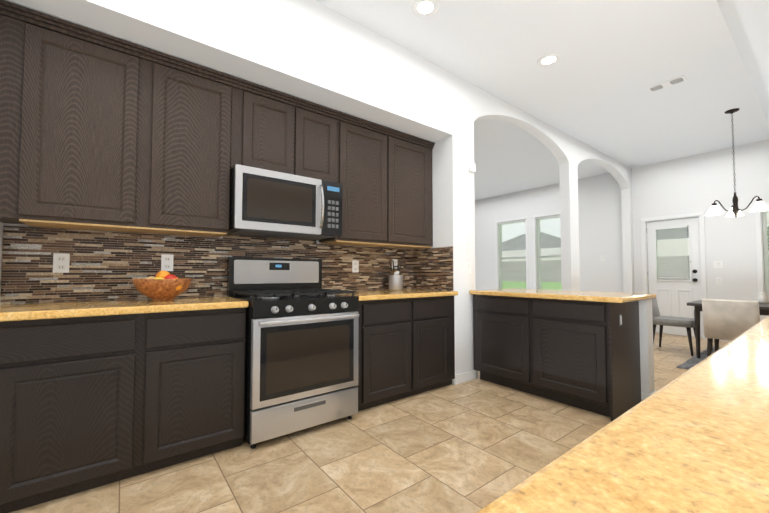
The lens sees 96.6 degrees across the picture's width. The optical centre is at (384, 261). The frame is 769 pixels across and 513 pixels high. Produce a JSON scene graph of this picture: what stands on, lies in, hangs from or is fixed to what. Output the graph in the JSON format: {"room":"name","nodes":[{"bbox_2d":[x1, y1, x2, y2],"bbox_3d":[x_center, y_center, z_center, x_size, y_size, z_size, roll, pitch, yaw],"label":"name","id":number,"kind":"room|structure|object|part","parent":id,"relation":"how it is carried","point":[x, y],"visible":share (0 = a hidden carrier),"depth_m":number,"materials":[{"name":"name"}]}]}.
{"room":"kitchen","nodes":[
{"label":"kitchen","id":0,"kind":"room"},
{"bbox_2d":[0,0,634,384],"bbox_3d":[0.052,-0.351,3.390,11.300,3.120,0.730,2,-3,-37],"label":"wall","id":1,"kind":"structure","parent":0,"point":[314,51],"depth_m":2.88,"materials":[{"name":"white paint"}]},
{"bbox_2d":[0,4,235,237],"bbox_3d":[-1.622,-0.738,2.186,1.133,1.080,0.318,2,-3,-37],"label":"upper cabinet","id":2,"kind":"object","parent":1,"relation":"attached to","point":[96,127],"depth_m":2.00,"materials":[{"name":"brown wood"}]},
{"bbox_3d":[-1.586,-0.203,2.197,1.007,0.011,0.274,2,-3,-37],"label":"underside of the wall cabinet","id":3,"kind":"part","parent":2,"relation":"part of","materials":[{"name":"brown wood"}]},
{"bbox_2d":[0,226,452,303],"bbox_3d":[-0.746,0.027,2.675,3.152,0.476,0.585,2,-3,-37],"label":"backsplash","id":4,"kind":"structure","parent":1,"relation":"attached to","point":[103,265],"depth_m":2.40,"materials":[{"name":"tile"}]},
{"bbox_2d":[53,253,69,272],"bbox_3d":[-1.970,0.009,2.088,0.072,0.118,0.008,2,-3,-37],"label":"outlet","id":5,"kind":"object","parent":4,"relation":"attached to","point":[61,262],"depth_m":2.09,"materials":[{"name":"white plastic"}]},
{"bbox_2d":[161,254,173,270],"bbox_3d":[-1.535,0.009,2.422,0.072,0.118,0.008,2,-3,-37],"label":"outlet","id":6,"kind":"object","parent":4,"relation":"attached to","point":[166,259],"depth_m":2.42,"materials":[{"name":"white plastic"}]},
{"bbox_2d":[352,260,358,271],"bbox_3d":[-0.286,0.049,3.380,0.072,0.118,0.008,2,-3,-37],"label":"outlet","id":7,"kind":"object","parent":4,"relation":"attached to","point":[355,264],"depth_m":3.38,"materials":[{"name":"white plastic"}]},
{"bbox_2d":[392,259,396,269],"bbox_3d":[0.110,0.035,3.685,0.072,0.118,0.008,2,-3,-37],"label":"outlet","id":8,"kind":"object","parent":4,"relation":"attached to","point":[395,260],"depth_m":3.68,"materials":[{"name":"white plastic"}]},
{"bbox_2d":[232,80,339,182],"bbox_3d":[-0.839,-0.953,2.796,0.842,0.604,0.318,2,-3,-37],"label":"upper cabinet","id":9,"kind":"object","parent":1,"relation":"attached to","point":[275,132],"depth_m":2.66,"materials":[{"name":"brown wood"}]},
{"bbox_2d":[227,164,342,239],"bbox_3d":[-0.788,-0.426,2.709,0.832,0.440,0.486,2,-3,-37],"label":"over-the-range microwave","id":10,"kind":"object","parent":9,"relation":"attached to","point":[268,203],"visible":1,"depth_m":2.52,"materials":[{"name":"silver metal"}]},
{"bbox_2d":[319,116,434,248],"bbox_3d":[-0.062,-0.694,3.383,1.237,1.080,0.318,2,-3,-37],"label":"upper cabinet","id":11,"kind":"object","parent":1,"relation":"attached to","point":[386,177],"depth_m":3.23,"materials":[{"name":"brown wood"}]},
{"bbox_3d":[-0.040,-0.160,3.383,1.146,0.011,0.274,2,-3,-37],"label":"underside of the wall cabinet","id":12,"kind":"part","parent":11,"relation":"part of","materials":[{"name":"brown wood"}]},
{"bbox_2d":[455,370,477,384],"bbox_3d":[0.831,1.165,3.466,0.351,0.094,0.016,2,-3,-37],"label":"baseboard","id":13,"kind":"structure","parent":1,"relation":"attached to","point":[466,376],"depth_m":3.45,"materials":[{"name":"white wood"}]},
{"bbox_2d":[466,262,470,272],"bbox_3d":[0.872,0.064,3.538,0.072,0.118,0.010,2,-3,-37],"label":"light switch","id":14,"kind":"object","parent":1,"relation":"attached to","point":[468,264],"depth_m":3.53,"materials":[{"name":"white plastic"}]},
{"bbox_2d":[469,162,475,171],"bbox_3d":[0.922,-0.989,3.601,0.080,0.090,0.030,2,-3,-37],"label":"sensor box","id":15,"kind":"object","parent":1,"relation":"attached to","point":[472,167],"visible":1,"depth_m":3.58,"materials":[{"name":"white plastic"}]},
{"bbox_2d":[10,333,728,512],"bbox_3d":[-0.729,1.303,4.307,11.650,0.120,10.350,2,-3,-37],"label":"floor","id":16,"kind":"structure","parent":0,"point":[475,445],"depth_m":1.99,"materials":[{"name":"tile"}]},
{"bbox_2d":[0,308,245,512],"bbox_3d":[-1.520,0.723,2.034,1.174,0.874,0.616,2,-3,-37],"label":"base cabinet","id":17,"kind":"object","parent":16,"relation":"on","point":[90,402],"depth_m":1.75,"materials":[{"name":"brown wood"}]},
{"bbox_2d":[0,289,457,321],"bbox_3d":[-0.725,0.285,2.639,3.152,0.040,0.652,2,-3,-37],"label":"countertop","id":18,"kind":"structure","parent":17,"relation":"on","point":[31,311],"depth_m":1.90,"materials":[{"name":"stone"}]},
{"bbox_2d":[132,271,191,300],"bbox_3d":[-1.407,0.152,2.175,0.316,0.190,0.316,2,-3,-37],"label":"fruit bowl","id":19,"kind":"object","parent":18,"relation":"on","point":[163,286],"visible":1,"depth_m":2.09,"materials":[{"name":"orange wood"}]},
{"bbox_2d":[389,260,402,290],"bbox_3d":[0.116,0.141,3.535,0.144,0.312,0.144,2,-3,-37],"label":"utensil canister","id":20,"kind":"object","parent":18,"relation":"on","point":[395,280],"visible":1,"depth_m":3.48,"materials":[{"name":"silver metal"}]},
{"bbox_2d":[227,257,358,448],"bbox_3d":[-0.683,0.572,2.567,0.777,1.214,0.727,2,-3,-37],"label":"gas range","id":21,"kind":"object","parent":16,"relation":"on","point":[301,358],"visible":0.96,"depth_m":2.33,"materials":[{"name":"silver metal"}]},
{"bbox_2d":[357,296,454,410],"bbox_3d":[0.046,0.767,3.236,1.181,0.874,0.616,2,-3,-37],"label":"base cabinet","id":22,"kind":"object","parent":16,"relation":"on","point":[406,346],"depth_m":2.95,"materials":[{"name":"brown wood"}]},
{"bbox_2d":[473,294,640,421],"bbox_3d":[1.523,0.765,3.195,0.608,0.874,1.264,2,-3,-37],"label":"base cabinet","id":23,"kind":"object","parent":16,"relation":"on","point":[584,355],"visible":0.96,"depth_m":2.79,"materials":[{"name":"brown wood"}]},
{"bbox_2d":[469,288,655,302],"bbox_3d":[1.603,0.307,3.233,0.810,0.040,1.361,2,-3,-37],"label":"countertop","id":24,"kind":"structure","parent":23,"relation":"on","point":[613,297],"depth_m":2.94,"materials":[{"name":"stone"}]},
{"bbox_2d":[619,314,621,325],"bbox_3d":[1.812,0.449,2.627,0.050,0.085,0.006,2,-3,-37],"label":"outlet","id":25,"kind":"object","parent":23,"relation":"attached to","point":[620,319],"visible":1,"depth_m":2.62,"materials":[{"name":"grey plastic"}]},
{"bbox_2d":[652,298,695,355],"bbox_3d":[4.075,0.889,4.887,0.440,0.750,0.560,2,-3,-37],"label":"dining chair","id":26,"kind":"object","parent":16,"relation":"on","point":[687,323],"visible":0.54,"depth_m":4.80,"materials":[{"name":"grey fabric"}]},
{"bbox_2d":[676,347,721,369],"bbox_3d":[4.507,1.211,3.942,1.813,0.036,1.414,2,-3,-37],"label":"shag rug","id":27,"kind":"object","parent":16,"relation":"on","point":[688,364],"visible":0.17,"depth_m":4.16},
{"bbox_2d":[687,300,768,358],"bbox_3d":[4.403,0.856,4.197,0.900,0.685,0.900,2,-3,-37],"label":"dining table","id":28,"kind":"object","parent":27,"relation":"on","point":[763,308],"visible":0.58,"depth_m":4.25,"materials":[{"name":"brown wood"}]},
{"bbox_2d":[758,292,767,303],"bbox_3d":[4.580,0.441,4.146,0.090,0.140,0.090,2,-3,-37],"label":"vase","id":29,"kind":"object","parent":28,"relation":"on","point":[762,299],"visible":1,"depth_m":4.12,"materials":[{"name":"white ceramic"}]},
{"bbox_2d":[702,299,759,356],"bbox_3d":[3.870,0.800,3.790,0.570,0.770,0.440,2,-3,-37],"label":"dining chair","id":30,"kind":"object","parent":27,"relation":"on","point":[730,320],"visible":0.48,"depth_m":3.66,"materials":[{"name":"fabric"}]},
{"bbox_3d":[0.653,0.660,0.269,5.700,0.874,0.622,2,-3,-37],"label":"base cabinet","id":31,"kind":"object","parent":16,"relation":"on","visible":0},
{"bbox_2d":[476,316,768,512],"bbox_3d":[0.654,0.201,0.299,5.720,0.040,0.642,2,-3,-37],"label":"countertop","id":32,"kind":"structure","parent":31,"relation":"on","point":[694,439],"depth_m":0.32,"materials":[{"name":"stone"}]},
{"bbox_2d":[315,0,768,200],"bbox_3d":[-0.729,-1.610,4.412,11.650,0.770,10.350,2,-3,-37],"label":"ceiling","id":33,"kind":"structure","parent":0,"point":[604,72],"depth_m":3.39,"materials":[{"name":"white paint"}]},
{"bbox_2d":[412,0,438,17],"bbox_3d":[0.312,-1.937,2.614,0.208,0.006,0.208,2,-3,-37],"label":"recessed light","id":34,"kind":"object","parent":33,"relation":"in","point":[424,9],"visible":1,"depth_m":2.62,"materials":[{"name":"white plastic"}]},
{"bbox_2d":[537,53,560,66],"bbox_3d":[1.563,-1.913,3.259,0.208,0.006,0.208,2,-3,-37],"label":"recessed light","id":35,"kind":"object","parent":33,"relation":"in","point":[548,60],"visible":1,"depth_m":3.26,"materials":[{"name":"white plastic"}]},
{"bbox_2d":[647,75,686,92],"bbox_3d":[3.022,-1.897,3.665,0.140,0.009,0.310,2,-3,-37],"label":"ceiling vent","id":36,"kind":"object","parent":33,"relation":"in","point":[668,83],"visible":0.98,"depth_m":3.65,"materials":[{"name":"white metal"}]},
{"bbox_2d":[706,108,768,216],"bbox_3d":[4.375,-1.210,4.255,0.530,1.340,0.547,2,-3,-37],"label":"pendant chandelier","id":37,"kind":"object","parent":33,"relation":"hanging from","point":[759,205],"visible":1,"depth_m":4.23,"materials":[{"name":"brown metal"}]},
{"bbox_2d":[475,140,768,320],"bbox_3d":[3.832,-0.189,7.864,0.150,3.120,9.950,2,-3,-37],"label":"wall","id":38,"kind":"structure","parent":0,"point":[703,182],"depth_m":6.29,"materials":[{"name":"white paint"}]},
{"bbox_2d":[499,222,525,287],"bbox_3d":[3.258,-0.091,8.650,0.050,1.834,0.774,2,-3,-37],"label":"living room window","id":39,"kind":"structure","parent":38,"relation":"in","point":[500,247],"depth_m":8.82,"materials":[{"name":"white"}]},
{"bbox_2d":[498,220,525,288],"bbox_3d":[3.207,-0.100,8.611,0.040,1.809,0.734,2,-3,-37],"label":"window blind","id":40,"kind":"object","parent":39,"relation":"attached to","point":[523,274],"visible":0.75,"depth_m":8.60,"materials":[{"name":"white plastic"}]},
{"bbox_2d":[537,217,561,288],"bbox_3d":[3.891,-0.121,7.825,0.050,1.834,0.774,2,-3,-37],"label":"living room window","id":41,"kind":"structure","parent":38,"relation":"in","point":[540,256],"depth_m":8.07,"materials":[{"name":"white"}]},
{"bbox_2d":[537,215,561,289],"bbox_3d":[3.840,-0.130,7.786,0.040,1.809,0.734,2,-3,-37],"label":"window blind","id":42,"kind":"object","parent":41,"relation":"attached to","point":[554,275],"visible":0.5,"depth_m":7.87,"materials":[{"name":"white plastic"}]},
{"bbox_2d":[495,202,768,338],"bbox_3d":[4.630,0.099,6.775,0.196,2.464,5.523,2,-3,-37],"label":"door frame","id":43,"kind":"structure","parent":38,"relation":"attached to","point":[759,250],"depth_m":6.19,"materials":[{"name":"white wood"}]},
{"bbox_2d":[656,225,690,277],"bbox_3d":[5.127,-0.161,6.076,0.040,0.915,0.474,2,-3,-37],"label":"door blind","id":44,"kind":"object","parent":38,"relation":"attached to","point":[678,267],"visible":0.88,"depth_m":6.09,"materials":[{"name":"white plastic"}]},
{"bbox_2d":[646,217,701,337],"bbox_3d":[5.125,0.274,6.092,0.116,2.042,0.740,2,-3,-37],"label":"entry door","id":45,"kind":"structure","parent":38,"relation":"in","point":[674,297],"depth_m":6.05,"materials":[{"name":"white wood"}]},
{"bbox_2d":[713,261,723,267],"bbox_3d":[5.460,0.049,5.600,0.010,0.118,0.120,2,-3,-37],"label":"light switch","id":46,"kind":"object","parent":38,"relation":"attached to","point":[718,264],"depth_m":5.60,"materials":[{"name":"white plastic"}]},
{"bbox_2d":[762,211,768,296],"bbox_3d":[6.071,-0.143,4.984,0.050,1.354,0.734,2,-3,-37],"label":"nook window","id":47,"kind":"structure","parent":38,"relation":"in","point":[765,251],"depth_m":5.25,"materials":[{"name":"white"}]},
{"bbox_2d":[764,210,768,295],"bbox_3d":[6.019,-0.152,4.945,0.040,1.329,0.694,2,-3,-37],"label":"window blind","id":48,"kind":"object","parent":47,"relation":"attached to","point":[767,247],"visible":0.85,"depth_m":5.20,"materials":[{"name":"white plastic"}]},
{"bbox_2d":[639,299,654,393],"bbox_3d":[1.837,0.773,3.405,0.140,0.874,1.324,2,-3,-37],"label":"wall","id":49,"kind":"structure","parent":0,"point":[646,346],"depth_m":2.87,"materials":[{"name":"white paint"}]},
{"bbox_2d":[641,391,655,400],"bbox_3d":[2.228,1.144,2.882,0.166,0.094,0.066,2,-3,-37],"label":"baseboard","id":50,"kind":"structure","parent":49,"relation":"attached to","point":[644,396],"depth_m":2.84,"materials":[{"name":"white wood"}]},
{"label":"outside","id":51,"kind":"structure","parent":0,"visible":0},
{"bbox_2d":[502,281,561,289],"bbox_3d":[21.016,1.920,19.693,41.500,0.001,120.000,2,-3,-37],"label":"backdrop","id":52,"kind":"structure","parent":51,"point":[556,285],"depth_m":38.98,"materials":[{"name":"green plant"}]},
{"bbox_2d":[502,255,768,281],"bbox_3d":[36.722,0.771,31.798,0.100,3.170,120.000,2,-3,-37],"label":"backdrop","id":53,"kind":"object","parent":52,"relation":"on","point":[556,266],"depth_m":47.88,"materials":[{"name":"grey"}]},
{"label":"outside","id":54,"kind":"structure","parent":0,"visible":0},
{"bbox_2d":[502,226,768,261],"bbox_3d":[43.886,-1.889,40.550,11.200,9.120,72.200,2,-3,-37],"label":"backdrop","id":55,"kind":"structure","parent":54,"point":[545,243],"depth_m":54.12,"materials":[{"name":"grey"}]}
]}

